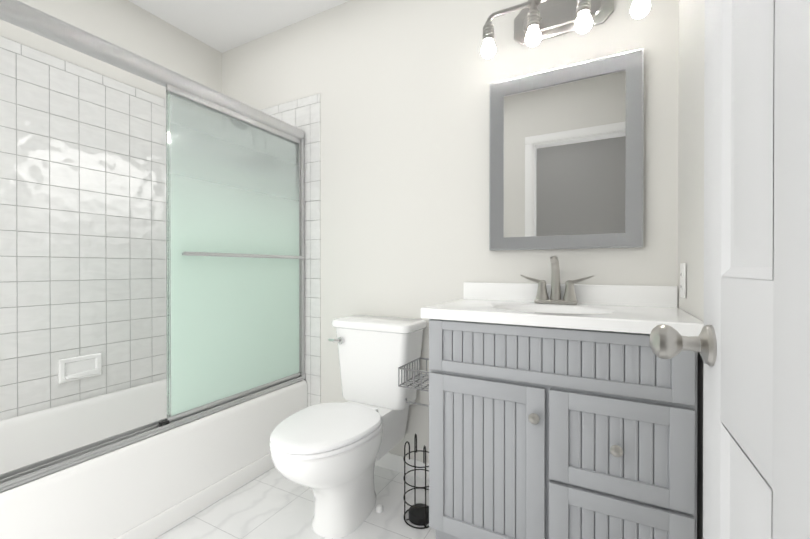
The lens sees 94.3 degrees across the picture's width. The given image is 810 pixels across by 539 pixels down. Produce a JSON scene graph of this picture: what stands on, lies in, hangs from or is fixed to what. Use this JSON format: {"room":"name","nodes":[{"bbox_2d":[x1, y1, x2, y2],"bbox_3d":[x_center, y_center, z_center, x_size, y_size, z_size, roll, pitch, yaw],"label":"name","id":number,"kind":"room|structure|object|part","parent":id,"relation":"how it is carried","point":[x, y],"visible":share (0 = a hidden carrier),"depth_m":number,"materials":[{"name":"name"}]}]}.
{"room":"bathroom","nodes":[
{"label":"bathroom","id":0,"kind":"room"},
{"bbox_2d":[0,0,221,98],"bbox_3d":[-1.651,-0.216,1.884,0.120,2.480,1.787,0,0,28],"label":"wall","id":1,"kind":"structure","parent":0,"point":[133,28],"depth_m":2.04,"materials":[{"name":"white paint"}]},
{"bbox_2d":[0,36,166,420],"bbox_3d":[-1.599,-0.166,1.845,0.008,1.660,1.567,0,0,28],"label":"wall tile","id":2,"kind":"structure","parent":1,"relation":"attached to","point":[82,211],"depth_m":1.83,"materials":[{"name":"white tile"}]},
{"bbox_2d":[58,352,101,383],"bbox_3d":[-1.577,0.480,1.836,0.040,0.113,0.170,0,0,28],"label":"soap dish","id":3,"kind":"object","parent":2,"relation":"attached to","point":[78,367],"visible":1,"depth_m":1.83,"materials":[{"name":"white ceramic"}]},
{"bbox_2d":[128,0,349,52],"bbox_3d":[-0.775,-1.482,0.718,2.756,0.060,3.014,0,0,28],"label":"ceiling","id":4,"kind":"structure","parent":0,"point":[221,26],"depth_m":2.16,"materials":[{"name":"white paint"}]},
{"bbox_2d":[156,465,435,538],"bbox_3d":[-0.775,1.058,0.729,2.756,0.060,3.014,0,0,28],"label":"floor","id":5,"kind":"structure","parent":0,"point":[273,503],"depth_m":1.57,"materials":[{"name":"tile"}]},
{"bbox_2d":[0,379,307,538],"bbox_3d":[-1.255,0.832,1.667,0.767,0.385,1.547,0,0,28],"label":"bathtub","id":6,"kind":"object","parent":5,"relation":"on","point":[155,486],"visible":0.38,"depth_m":1.56,"materials":[{"name":"white ceramic"}]},
{"bbox_2d":[0,0,304,491],"bbox_3d":[-0.954,-0.082,1.502,0.094,1.442,1.543,0,0,28],"label":"shower door","id":7,"kind":"structure","parent":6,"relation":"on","point":[235,232],"depth_m":1.70,"materials":[{"name":"glass"}]},
{"bbox_3d":[-0.790,-0.072,1.838,0.029,1.352,0.743,0,0,28],"label":"shower door glass","id":8,"kind":"part","parent":7,"relation":"part of","materials":[{"name":"green glass"}]},
{"bbox_2d":[270,315,426,538],"bbox_3d":[-0.245,0.633,1.593,0.429,0.784,0.729,0,0,28],"label":"toilet","id":9,"kind":"object","parent":5,"relation":"on","point":[329,454],"visible":1,"depth_m":1.53,"materials":[{"name":"white ceramic"}]},
{"bbox_2d":[403,434,428,528],"bbox_3d":[0.062,0.863,1.549,0.138,0.323,0.138,0,0,28],"label":"toilet paper stand","id":10,"kind":"object","parent":5,"relation":"on","point":[418,514],"visible":0.85,"depth_m":1.53,"materials":[{"name":"black metal"}]},
{"bbox_2d":[398,255,703,538],"bbox_3d":[0.465,0.486,1.361,0.915,1.079,0.485,0,0,28],"label":"bathroom vanity","id":11,"kind":"object","parent":5,"relation":"on","point":[566,410],"visible":0.98,"depth_m":1.15,"materials":[{"name":"grey paint"}]},
{"bbox_2d":[398,357,428,406],"bbox_3d":[0.074,0.434,1.461,0.130,0.187,0.185,0,0,28],"label":"basket","id":12,"kind":"object","parent":11,"relation":"on","point":[406,370],"depth_m":1.43,"materials":[{"name":"silver metal"}]},
{"bbox_2d":[222,0,678,462],"bbox_3d":[-0.096,-0.217,2.001,2.756,2.480,0.120,0,0,28],"label":"wall","id":13,"kind":"structure","parent":0,"point":[402,87],"depth_m":1.84,"materials":[{"name":"white paint"}]},
{"bbox_2d":[259,93,320,406],"bbox_3d":[-0.856,0.012,2.333,0.847,2.020,0.008,0,0,28],"label":"wall tile","id":14,"kind":"structure","parent":13,"relation":"attached to","point":[304,114],"depth_m":2.16,"materials":[{"name":"white tile"}]},
{"bbox_2d":[375,452,428,480],"bbox_3d":[-0.097,0.981,1.933,0.868,0.085,0.008,0,0,28],"label":"baseboard","id":15,"kind":"structure","parent":13,"relation":"attached to","point":[391,461],"depth_m":1.89,"materials":[{"name":"white paint"}]},
{"bbox_2d":[481,0,650,58],"bbox_3d":[0.602,-0.991,1.467,0.592,0.236,0.158,0,0,28],"label":"sconce","id":16,"kind":"object","parent":13,"relation":"attached to","point":[536,22],"visible":1,"depth_m":1.50,"materials":[{"name":"silver metal"}]},
{"bbox_2d":[489,48,643,250],"bbox_3d":[0.629,-0.448,1.525,0.572,0.730,0.033,0,0,28],"label":"mirror","id":17,"kind":"object","parent":13,"relation":"attached to","point":[566,147],"visible":1,"depth_m":1.51,"materials":[{"name":"grey mirror"}]},
{"bbox_2d":[678,0,704,538],"bbox_3d":[0.360,-0.209,0.051,0.120,2.480,2.894,0,0,28],"label":"wall","id":18,"kind":"structure","parent":0,"point":[691,140],"depth_m":1.12,"materials":[{"name":"white paint"}]},
{"bbox_2d":[680,263,685,297],"bbox_3d":[0.919,0.036,1.245,0.008,0.114,0.070,0,0,28],"label":"electrical outlet plate","id":19,"kind":"object","parent":18,"relation":"attached to","point":[682,280],"visible":0.98,"depth_m":1.22,"materials":[{"name":"white plastic"}]},
{"bbox_2d":[649,0,809,538],"bbox_3d":[0.347,0.009,0.339,0.158,2.018,0.742,0,0,28],"label":"door","id":20,"kind":"structure","parent":18,"relation":"in","point":[750,343],"depth_m":0.44,"materials":[{"name":"white paint"}]}
]}

